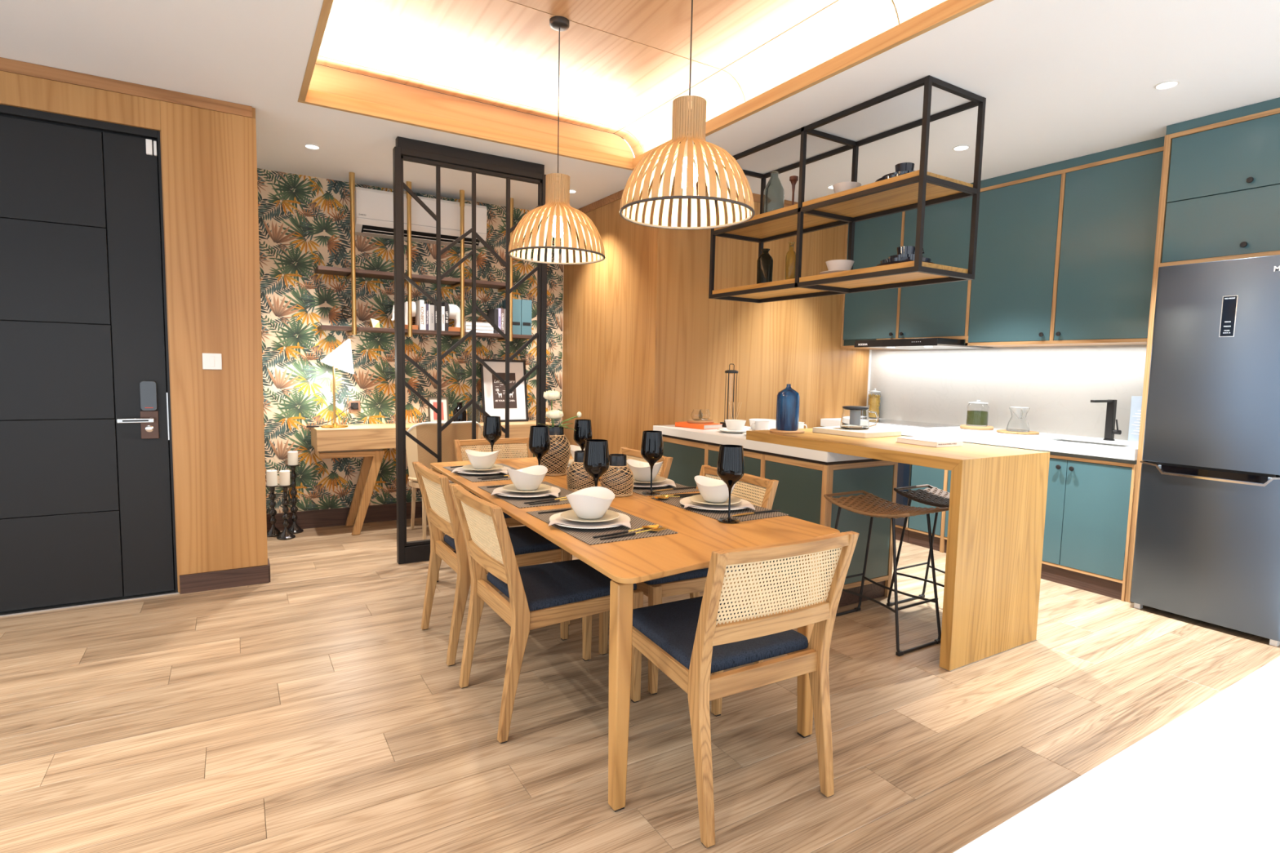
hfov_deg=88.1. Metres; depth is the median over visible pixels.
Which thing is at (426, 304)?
book
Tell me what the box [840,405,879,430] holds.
mug
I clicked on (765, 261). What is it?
glass bottle
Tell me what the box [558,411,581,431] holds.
stem
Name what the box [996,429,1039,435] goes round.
wooden board
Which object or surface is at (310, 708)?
floor
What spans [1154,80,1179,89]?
recessed light
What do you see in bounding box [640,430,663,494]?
wine glass
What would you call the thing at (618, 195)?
trim
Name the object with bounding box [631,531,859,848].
dining chair
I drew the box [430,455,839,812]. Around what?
dining table
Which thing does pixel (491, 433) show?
wine glass
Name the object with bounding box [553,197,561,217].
socket
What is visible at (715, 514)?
placemat
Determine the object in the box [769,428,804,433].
mat
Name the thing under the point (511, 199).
brass rod
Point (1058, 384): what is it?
wall
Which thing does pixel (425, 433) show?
desk chair
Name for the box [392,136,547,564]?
divider
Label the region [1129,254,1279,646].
refrigerator
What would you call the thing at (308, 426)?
switch
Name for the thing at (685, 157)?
socket
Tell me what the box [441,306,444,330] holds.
book
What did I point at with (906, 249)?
cup
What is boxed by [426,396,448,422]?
frame
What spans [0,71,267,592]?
wall
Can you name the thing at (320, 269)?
wall shelf
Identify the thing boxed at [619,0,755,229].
pendant lamp
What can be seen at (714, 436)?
countertop
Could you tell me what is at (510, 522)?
dining chair
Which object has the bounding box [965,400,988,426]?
storage jar
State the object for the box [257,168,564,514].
wall
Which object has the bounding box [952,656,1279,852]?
floor strip
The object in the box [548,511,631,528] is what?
dinner plate
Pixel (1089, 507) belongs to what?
base cabinet
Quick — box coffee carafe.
[1005,406,1029,431]
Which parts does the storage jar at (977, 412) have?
lid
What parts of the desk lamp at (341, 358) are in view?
power cord, stem, lamp shade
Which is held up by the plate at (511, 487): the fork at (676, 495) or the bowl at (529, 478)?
the bowl at (529, 478)
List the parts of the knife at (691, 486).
blade, handle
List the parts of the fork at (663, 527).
handle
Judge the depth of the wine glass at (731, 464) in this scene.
2.63 m
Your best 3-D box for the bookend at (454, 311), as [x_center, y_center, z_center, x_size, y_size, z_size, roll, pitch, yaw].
[-1.613,-0.941,5.752,0.144,0.238,0.130,-2,6,-32]
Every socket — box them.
[348,400,359,411]
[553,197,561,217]
[683,136,693,159]
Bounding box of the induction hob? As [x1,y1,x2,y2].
[869,418,959,427]
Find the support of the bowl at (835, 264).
on the plate at (828, 271)
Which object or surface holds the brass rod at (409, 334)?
attached to the wall at (304, 220)
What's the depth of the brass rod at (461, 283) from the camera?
5.61 m
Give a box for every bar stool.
[820,489,948,656]
[886,484,950,606]
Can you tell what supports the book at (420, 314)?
on the wall shelf at (322, 327)
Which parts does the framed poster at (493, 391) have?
frame, frame, frame, frame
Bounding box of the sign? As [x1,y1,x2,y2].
[1127,395,1142,447]
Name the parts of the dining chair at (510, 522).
leg, rail, cane panel, seat rail, leg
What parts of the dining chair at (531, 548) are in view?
leg, rail, cane panel, rail, seat rail, rail, leg, rail, leg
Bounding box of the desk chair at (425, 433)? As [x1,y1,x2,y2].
[405,421,481,539]
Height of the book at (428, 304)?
0.215 m
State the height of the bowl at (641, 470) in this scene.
0.105 m
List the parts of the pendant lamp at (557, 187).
bulb, cord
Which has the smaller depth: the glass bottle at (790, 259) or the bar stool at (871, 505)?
the bar stool at (871, 505)
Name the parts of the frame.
frame, frame, frame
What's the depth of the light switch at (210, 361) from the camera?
3.82 m
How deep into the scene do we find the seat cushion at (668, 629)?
2.14 m
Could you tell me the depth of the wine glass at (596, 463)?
2.73 m
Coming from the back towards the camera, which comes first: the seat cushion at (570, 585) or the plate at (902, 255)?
the plate at (902, 255)
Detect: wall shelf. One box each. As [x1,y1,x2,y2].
[314,265,513,288]
[317,324,537,339]
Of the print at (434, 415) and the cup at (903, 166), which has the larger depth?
the print at (434, 415)
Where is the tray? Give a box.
[812,426,901,438]
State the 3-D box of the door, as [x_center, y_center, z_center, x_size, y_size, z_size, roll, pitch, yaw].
[-3.086,-0.315,3.504,0.985,2.600,0.134,-2,6,-32]
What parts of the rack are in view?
post, cross rail, cross rail, cross rail, post, post, rail, rail, rail, cross rail, cross rail, cross rail, post, rail, rail, rail, post, cross rail, cross rail, cross rail, post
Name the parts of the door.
panel, panel, panel, panel, panel, handle, panel, lock plate, strike plate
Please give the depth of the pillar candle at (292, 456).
5.21 m
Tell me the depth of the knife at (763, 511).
2.83 m
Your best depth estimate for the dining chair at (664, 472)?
3.75 m
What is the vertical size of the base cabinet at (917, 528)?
0.846 m
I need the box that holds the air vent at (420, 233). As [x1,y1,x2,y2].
[361,224,479,246]
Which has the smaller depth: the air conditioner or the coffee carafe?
the coffee carafe
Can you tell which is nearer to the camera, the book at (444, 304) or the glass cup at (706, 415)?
the glass cup at (706, 415)
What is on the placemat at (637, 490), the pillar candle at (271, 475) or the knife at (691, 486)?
the knife at (691, 486)
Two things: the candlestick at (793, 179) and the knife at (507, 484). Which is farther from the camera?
the candlestick at (793, 179)
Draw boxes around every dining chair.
[412,461,569,666]
[448,483,643,743]
[453,436,558,562]
[537,447,672,625]
[598,465,778,694]
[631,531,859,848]
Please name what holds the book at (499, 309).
on the wall shelf at (322, 327)
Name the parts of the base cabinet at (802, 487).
panel, panel, rail, shadow gap strip, panel, rail, panel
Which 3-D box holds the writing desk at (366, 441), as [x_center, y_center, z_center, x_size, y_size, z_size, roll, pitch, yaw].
[-1.730,0.402,5.738,1.965,0.844,0.435,-2,6,-32]
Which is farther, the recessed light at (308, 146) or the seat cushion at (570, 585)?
the recessed light at (308, 146)
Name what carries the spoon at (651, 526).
on the placemat at (585, 535)
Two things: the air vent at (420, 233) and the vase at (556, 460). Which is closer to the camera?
the vase at (556, 460)
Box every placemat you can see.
[442,463,516,482]
[477,481,573,508]
[526,506,678,545]
[599,479,698,496]
[651,493,788,523]
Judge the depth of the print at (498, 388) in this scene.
6.11 m
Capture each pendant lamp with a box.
[507,16,604,264]
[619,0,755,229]
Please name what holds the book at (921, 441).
on the breakfast bar
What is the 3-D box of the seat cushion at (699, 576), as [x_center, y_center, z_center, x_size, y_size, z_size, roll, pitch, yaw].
[0.148,0.622,3.048,0.492,0.039,0.456,-2,6,-32]
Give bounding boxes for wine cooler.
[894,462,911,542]
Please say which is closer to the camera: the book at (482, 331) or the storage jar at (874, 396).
the book at (482, 331)
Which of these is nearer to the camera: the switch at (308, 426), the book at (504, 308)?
the switch at (308, 426)
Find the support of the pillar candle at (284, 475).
on the candlestick at (286, 534)
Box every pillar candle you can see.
[266,469,277,486]
[279,470,290,485]
[287,450,297,465]
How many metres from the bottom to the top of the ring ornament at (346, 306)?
0.098 m
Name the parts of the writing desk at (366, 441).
leg rail, slanted leg, slanted leg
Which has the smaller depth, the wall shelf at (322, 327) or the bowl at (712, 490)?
the bowl at (712, 490)
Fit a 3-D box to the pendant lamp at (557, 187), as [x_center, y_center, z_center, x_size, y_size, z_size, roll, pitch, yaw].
[-0.420,-1.466,3.400,0.501,1.172,0.501,4,6,31]
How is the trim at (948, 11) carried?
attached to the ceiling at (1059, 80)
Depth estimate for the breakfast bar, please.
3.18 m
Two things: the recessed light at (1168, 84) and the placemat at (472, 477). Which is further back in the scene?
the placemat at (472, 477)
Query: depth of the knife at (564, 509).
2.77 m
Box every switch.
[202,353,222,369]
[306,425,319,427]
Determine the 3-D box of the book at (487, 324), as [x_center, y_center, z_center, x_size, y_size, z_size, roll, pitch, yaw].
[-1.443,-0.904,5.859,0.250,0.030,0.173,-2,6,-32]
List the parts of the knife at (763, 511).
blade, handle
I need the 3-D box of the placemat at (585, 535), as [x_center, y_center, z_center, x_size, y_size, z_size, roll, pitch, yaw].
[-0.167,0.378,2.623,0.370,0.002,0.580,-2,6,-32]
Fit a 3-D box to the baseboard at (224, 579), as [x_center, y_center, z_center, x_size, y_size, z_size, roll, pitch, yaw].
[-2.510,0.904,4.019,0.458,0.108,0.168,-2,6,-32]
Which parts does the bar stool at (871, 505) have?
sled leg, woven seat, sled leg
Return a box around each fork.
[481,475,509,479]
[528,498,567,504]
[600,526,667,539]
[645,493,699,497]
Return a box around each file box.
[502,298,521,334]
[520,299,532,335]
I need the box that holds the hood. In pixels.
[853,337,992,350]
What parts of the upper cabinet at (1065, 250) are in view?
door, door, rail, door, rail, door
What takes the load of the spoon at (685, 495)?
on the placemat at (715, 514)
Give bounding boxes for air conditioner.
[354,186,487,248]
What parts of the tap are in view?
spout, lever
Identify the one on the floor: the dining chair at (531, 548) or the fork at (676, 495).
the dining chair at (531, 548)
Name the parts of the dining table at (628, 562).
leg, leg, leg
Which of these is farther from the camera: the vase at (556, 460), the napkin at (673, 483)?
the vase at (556, 460)
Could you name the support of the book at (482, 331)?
on the wall shelf at (322, 327)
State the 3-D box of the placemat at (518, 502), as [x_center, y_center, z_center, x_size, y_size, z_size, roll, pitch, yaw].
[-0.511,0.323,3.189,0.370,0.002,0.570,-2,6,-32]
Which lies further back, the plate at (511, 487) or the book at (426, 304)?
the book at (426, 304)
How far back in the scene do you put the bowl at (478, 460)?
3.73 m
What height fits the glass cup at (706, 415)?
0.082 m
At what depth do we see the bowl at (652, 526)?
2.52 m
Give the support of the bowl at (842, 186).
on the plate
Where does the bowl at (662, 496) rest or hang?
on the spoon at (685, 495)
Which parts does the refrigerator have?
door, door, display frame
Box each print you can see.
[432,402,444,419]
[492,373,516,408]
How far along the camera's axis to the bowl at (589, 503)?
2.54 m
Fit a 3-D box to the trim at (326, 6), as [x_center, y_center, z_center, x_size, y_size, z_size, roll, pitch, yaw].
[-0.744,-1.682,1.843,0.034,0.074,4.425,-2,6,-32]
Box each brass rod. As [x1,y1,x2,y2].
[346,172,356,334]
[404,181,412,337]
[450,190,464,339]
[497,197,513,341]
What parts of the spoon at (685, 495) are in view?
handle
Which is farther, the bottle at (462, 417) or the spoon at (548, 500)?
the bottle at (462, 417)
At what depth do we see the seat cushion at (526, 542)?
3.25 m
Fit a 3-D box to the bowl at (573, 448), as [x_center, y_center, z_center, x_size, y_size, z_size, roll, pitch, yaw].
[-0.347,0.172,4.095,0.193,0.105,0.193,-2,6,-32]
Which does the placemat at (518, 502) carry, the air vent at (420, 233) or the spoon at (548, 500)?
the spoon at (548, 500)
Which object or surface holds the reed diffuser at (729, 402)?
on the countertop at (714, 436)
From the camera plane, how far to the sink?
4.44 m
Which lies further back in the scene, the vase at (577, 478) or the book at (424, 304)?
the book at (424, 304)
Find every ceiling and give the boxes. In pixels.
[0,0,1279,215]
[308,0,946,159]
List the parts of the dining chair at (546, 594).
leg, rail, cane panel, rail, rail, seat rail, leg, rail, leg, leg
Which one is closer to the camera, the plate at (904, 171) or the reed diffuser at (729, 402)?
the plate at (904, 171)
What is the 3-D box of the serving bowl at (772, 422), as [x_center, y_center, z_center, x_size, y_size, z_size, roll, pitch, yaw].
[0.920,-0.013,4.924,0.220,0.076,0.220,-2,6,-32]
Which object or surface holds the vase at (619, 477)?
on the dining table at (628, 562)
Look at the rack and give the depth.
3.90 m
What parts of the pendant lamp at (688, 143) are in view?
bulb, cord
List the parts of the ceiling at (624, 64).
vault panel, vault panel, vault panel, vault panel, vault panel, vault panel, vault panel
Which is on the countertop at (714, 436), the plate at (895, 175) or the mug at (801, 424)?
the mug at (801, 424)
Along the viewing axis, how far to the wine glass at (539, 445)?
3.33 m
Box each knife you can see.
[486,484,509,487]
[537,508,572,513]
[652,486,696,491]
[732,509,780,515]
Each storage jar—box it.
[867,388,880,418]
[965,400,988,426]
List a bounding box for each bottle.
[453,402,466,422]
[756,248,773,284]
[762,171,784,213]
[775,383,799,431]
[785,241,795,279]
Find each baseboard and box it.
[179,558,270,594]
[266,496,479,531]
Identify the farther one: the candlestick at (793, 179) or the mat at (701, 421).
the mat at (701, 421)
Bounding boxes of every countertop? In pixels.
[653,424,870,462]
[820,417,1137,464]
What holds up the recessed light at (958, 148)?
in the ceiling at (1059, 80)
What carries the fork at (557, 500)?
on the placemat at (518, 502)
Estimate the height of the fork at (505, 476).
0.012 m
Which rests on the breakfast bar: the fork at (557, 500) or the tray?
the tray
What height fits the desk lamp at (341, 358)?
0.712 m
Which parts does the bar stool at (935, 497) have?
sled leg, woven seat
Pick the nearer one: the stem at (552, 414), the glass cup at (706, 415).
the stem at (552, 414)
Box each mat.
[687,419,713,423]
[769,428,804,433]
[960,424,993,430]
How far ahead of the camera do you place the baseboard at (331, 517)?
5.53 m
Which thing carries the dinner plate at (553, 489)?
on the placemat at (518, 502)
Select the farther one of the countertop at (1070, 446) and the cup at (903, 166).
the countertop at (1070, 446)
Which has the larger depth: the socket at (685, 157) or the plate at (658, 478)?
the plate at (658, 478)
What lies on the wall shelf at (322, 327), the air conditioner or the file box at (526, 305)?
the file box at (526, 305)
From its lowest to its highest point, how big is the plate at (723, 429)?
0.019 m
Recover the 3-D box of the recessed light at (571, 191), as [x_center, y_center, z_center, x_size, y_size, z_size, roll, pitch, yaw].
[-0.576,-1.954,5.503,0.100,0.006,0.100,-2,6,-32]
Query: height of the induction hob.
0.006 m
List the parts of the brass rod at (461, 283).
arm, arm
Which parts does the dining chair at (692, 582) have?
leg, seat rail, leg, leg, rail, cane panel, rail, leg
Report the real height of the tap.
0.278 m
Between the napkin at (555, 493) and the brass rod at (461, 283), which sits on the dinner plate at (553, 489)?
the napkin at (555, 493)
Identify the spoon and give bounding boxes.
[477,475,509,479]
[524,497,566,503]
[592,524,658,537]
[654,493,700,498]
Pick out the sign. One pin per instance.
(1136, 401)
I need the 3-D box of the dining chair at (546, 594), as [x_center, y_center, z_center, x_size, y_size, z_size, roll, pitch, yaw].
[-0.385,0.682,2.701,0.648,0.866,0.537,-2,6,-32]
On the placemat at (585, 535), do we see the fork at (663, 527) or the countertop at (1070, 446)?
the fork at (663, 527)
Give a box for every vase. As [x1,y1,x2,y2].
[540,425,570,475]
[566,450,599,491]
[600,453,634,497]
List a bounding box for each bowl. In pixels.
[465,449,500,469]
[506,465,547,490]
[565,486,614,519]
[569,444,584,458]
[626,458,662,481]
[641,524,658,529]
[654,495,668,498]
[694,475,735,502]
[724,419,746,430]
[749,418,775,429]
[825,259,854,270]
[832,182,861,192]
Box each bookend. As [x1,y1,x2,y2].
[391,301,417,329]
[448,303,460,331]
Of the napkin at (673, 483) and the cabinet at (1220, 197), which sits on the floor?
the cabinet at (1220, 197)
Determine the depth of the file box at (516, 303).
5.96 m
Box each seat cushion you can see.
[444,525,561,557]
[487,559,636,611]
[632,595,808,673]
[644,564,743,584]
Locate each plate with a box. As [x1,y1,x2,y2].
[453,466,511,475]
[462,464,503,471]
[493,485,560,497]
[502,484,551,493]
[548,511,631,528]
[560,509,619,522]
[633,475,666,483]
[633,478,674,487]
[679,496,750,510]
[689,494,741,505]
[716,427,751,433]
[819,270,847,274]
[875,173,906,182]
[876,260,934,266]
[880,257,931,263]
[882,170,915,177]
[888,253,923,258]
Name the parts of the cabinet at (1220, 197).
rail, flap door, flap door, rail, knob, knob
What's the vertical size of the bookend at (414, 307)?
0.238 m
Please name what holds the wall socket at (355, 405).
attached to the wall at (304, 220)
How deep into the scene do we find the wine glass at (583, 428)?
3.82 m
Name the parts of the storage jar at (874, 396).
lid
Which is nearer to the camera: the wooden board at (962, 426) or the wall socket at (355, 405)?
the wooden board at (962, 426)
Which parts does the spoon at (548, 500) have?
handle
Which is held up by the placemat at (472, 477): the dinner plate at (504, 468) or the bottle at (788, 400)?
the dinner plate at (504, 468)
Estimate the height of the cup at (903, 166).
0.061 m
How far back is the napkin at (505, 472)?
3.71 m
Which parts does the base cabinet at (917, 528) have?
rail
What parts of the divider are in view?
post, post, rail, rail, post, post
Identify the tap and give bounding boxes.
[1090,399,1121,440]
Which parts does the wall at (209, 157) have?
veneer panel, veneer panel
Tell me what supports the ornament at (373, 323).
on the wall shelf at (322, 327)
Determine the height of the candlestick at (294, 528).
0.545 m
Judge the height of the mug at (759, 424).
0.080 m
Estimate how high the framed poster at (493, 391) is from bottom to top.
0.572 m
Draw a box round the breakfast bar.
[746,428,1049,671]
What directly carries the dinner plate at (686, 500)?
on the placemat at (715, 514)
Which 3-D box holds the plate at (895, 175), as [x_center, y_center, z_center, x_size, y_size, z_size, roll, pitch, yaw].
[1.439,-1.325,3.611,0.300,0.028,0.300,-2,6,-32]
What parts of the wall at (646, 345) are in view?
veneer panel, veneer panel, veneer panel, veneer panel, veneer panel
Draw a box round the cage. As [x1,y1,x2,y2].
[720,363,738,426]
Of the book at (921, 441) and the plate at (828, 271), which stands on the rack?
the plate at (828, 271)
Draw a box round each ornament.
[341,306,351,318]
[368,318,380,327]
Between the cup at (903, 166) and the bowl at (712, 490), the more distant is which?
the cup at (903, 166)
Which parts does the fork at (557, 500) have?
handle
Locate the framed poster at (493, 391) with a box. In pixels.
[480,359,528,422]
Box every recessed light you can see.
[303,144,319,149]
[569,189,576,193]
[952,145,969,151]
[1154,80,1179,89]
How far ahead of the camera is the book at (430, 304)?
5.58 m
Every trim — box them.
[0,57,252,117]
[297,0,333,101]
[297,88,633,170]
[566,173,798,221]
[632,0,993,168]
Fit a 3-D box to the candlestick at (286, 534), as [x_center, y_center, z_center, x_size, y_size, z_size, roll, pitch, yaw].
[-2.726,0.654,5.092,0.128,0.415,0.128,-2,6,-32]
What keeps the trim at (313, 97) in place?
attached to the ceiling at (1059, 80)
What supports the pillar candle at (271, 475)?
on the candlestick at (273, 531)
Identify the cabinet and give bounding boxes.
[657,434,897,607]
[840,136,1164,349]
[907,464,944,551]
[939,454,1136,601]
[1124,97,1279,602]
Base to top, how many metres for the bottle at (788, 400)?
0.286 m
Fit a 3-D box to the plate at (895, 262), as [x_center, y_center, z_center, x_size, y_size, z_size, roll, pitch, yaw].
[1.453,-0.874,3.630,0.300,0.020,0.300,-2,6,-32]
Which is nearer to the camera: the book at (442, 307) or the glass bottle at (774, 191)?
the glass bottle at (774, 191)
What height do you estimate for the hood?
0.058 m
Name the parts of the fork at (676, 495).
handle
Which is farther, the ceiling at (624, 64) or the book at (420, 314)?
the book at (420, 314)
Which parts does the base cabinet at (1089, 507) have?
door, rail, door, knob, rail, door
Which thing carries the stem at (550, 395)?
in the vase at (556, 460)
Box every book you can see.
[415,299,424,329]
[424,303,426,329]
[425,303,428,329]
[428,304,430,329]
[429,302,436,330]
[430,305,434,330]
[440,302,441,330]
[441,302,448,331]
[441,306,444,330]
[464,321,492,326]
[464,324,493,329]
[464,328,493,333]
[487,308,497,333]
[497,308,501,333]
[501,308,504,332]
[503,308,505,333]
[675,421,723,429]
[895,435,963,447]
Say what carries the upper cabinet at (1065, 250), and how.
attached to the wall at (1058, 384)
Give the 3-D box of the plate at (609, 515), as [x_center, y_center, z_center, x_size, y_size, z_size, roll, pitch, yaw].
[-0.196,0.353,2.602,0.232,0.015,0.232,-2,6,-32]
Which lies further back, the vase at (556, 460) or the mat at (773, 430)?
the mat at (773, 430)
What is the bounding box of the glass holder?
[466,401,479,422]
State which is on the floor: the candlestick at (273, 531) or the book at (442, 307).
the candlestick at (273, 531)
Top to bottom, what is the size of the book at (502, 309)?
0.222 m
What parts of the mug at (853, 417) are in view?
lid, handle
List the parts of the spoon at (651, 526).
handle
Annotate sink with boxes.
[1054,439,1127,446]
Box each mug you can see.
[750,420,769,430]
[798,422,807,428]
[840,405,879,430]
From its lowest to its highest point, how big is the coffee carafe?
0.178 m
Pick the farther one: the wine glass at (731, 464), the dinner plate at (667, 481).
the dinner plate at (667, 481)
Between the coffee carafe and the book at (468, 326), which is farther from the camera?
the book at (468, 326)
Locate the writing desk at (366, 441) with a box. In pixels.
[311,420,555,535]
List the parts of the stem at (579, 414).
stem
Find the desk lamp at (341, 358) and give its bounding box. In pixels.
[306,337,354,428]
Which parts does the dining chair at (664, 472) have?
leg, leg, cane panel, rail, leg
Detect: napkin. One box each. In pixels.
[451,469,507,474]
[490,490,558,497]
[548,519,631,528]
[633,481,675,487]
[684,502,755,510]
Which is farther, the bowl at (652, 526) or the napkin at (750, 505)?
the napkin at (750, 505)
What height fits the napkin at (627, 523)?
0.018 m
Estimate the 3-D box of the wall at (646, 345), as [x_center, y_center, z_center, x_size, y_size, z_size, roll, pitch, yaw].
[0.817,-0.598,6.500,2.675,2.820,1.672,-2,6,-32]
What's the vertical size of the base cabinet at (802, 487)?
0.866 m
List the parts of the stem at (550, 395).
stem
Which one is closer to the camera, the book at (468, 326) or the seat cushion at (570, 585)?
the seat cushion at (570, 585)
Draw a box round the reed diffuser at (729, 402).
[728,402,742,419]
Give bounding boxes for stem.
[537,409,568,427]
[542,390,559,426]
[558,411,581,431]
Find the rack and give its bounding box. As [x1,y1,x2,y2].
[708,75,986,302]
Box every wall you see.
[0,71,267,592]
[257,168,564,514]
[561,185,871,462]
[866,344,1146,439]
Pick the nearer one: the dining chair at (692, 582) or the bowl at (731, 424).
the dining chair at (692, 582)
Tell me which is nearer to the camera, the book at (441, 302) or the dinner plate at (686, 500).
the dinner plate at (686, 500)
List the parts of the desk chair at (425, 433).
rail, leg, leg, panel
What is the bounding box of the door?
[0,104,178,616]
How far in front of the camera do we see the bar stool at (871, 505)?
3.38 m
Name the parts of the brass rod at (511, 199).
arm, arm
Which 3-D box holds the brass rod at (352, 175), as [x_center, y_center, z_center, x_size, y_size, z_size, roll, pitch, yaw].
[-2.312,-1.354,5.287,0.041,1.240,0.324,-2,6,-32]
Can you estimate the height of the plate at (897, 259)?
0.034 m
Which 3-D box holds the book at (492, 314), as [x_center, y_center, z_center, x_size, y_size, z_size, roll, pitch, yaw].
[-1.319,-0.939,5.933,0.034,0.215,0.190,-2,6,-32]
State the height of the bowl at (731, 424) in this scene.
0.068 m
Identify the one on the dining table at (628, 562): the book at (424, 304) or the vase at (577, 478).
the vase at (577, 478)
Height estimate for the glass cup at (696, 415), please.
0.082 m
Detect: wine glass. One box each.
[482,416,502,452]
[528,425,550,484]
[573,419,592,450]
[582,439,609,486]
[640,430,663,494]
[716,444,744,523]
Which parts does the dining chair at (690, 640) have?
rail, leg, leg, seat rail, rail, cane panel, rail, rail, leg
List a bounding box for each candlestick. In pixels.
[265,484,281,537]
[276,484,295,539]
[285,463,303,533]
[789,175,798,204]
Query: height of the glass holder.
0.190 m
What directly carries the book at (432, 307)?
on the wall shelf at (322, 327)
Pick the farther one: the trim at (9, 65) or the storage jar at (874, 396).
the storage jar at (874, 396)
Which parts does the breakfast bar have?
panel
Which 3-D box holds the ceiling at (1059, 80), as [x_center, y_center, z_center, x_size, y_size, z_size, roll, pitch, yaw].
[-0.221,-1.626,1.472,9.650,0.040,9.400,-2,6,-32]
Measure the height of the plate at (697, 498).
0.015 m
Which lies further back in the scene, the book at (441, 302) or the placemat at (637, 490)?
the book at (441, 302)
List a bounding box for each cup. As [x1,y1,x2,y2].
[690,408,702,420]
[700,408,710,420]
[894,162,914,172]
[897,245,924,254]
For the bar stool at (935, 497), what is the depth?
3.83 m
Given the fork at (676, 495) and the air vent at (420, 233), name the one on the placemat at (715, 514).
the fork at (676, 495)
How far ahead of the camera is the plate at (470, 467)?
3.78 m
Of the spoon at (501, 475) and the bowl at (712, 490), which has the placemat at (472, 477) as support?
the spoon at (501, 475)
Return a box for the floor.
[0,516,1279,852]

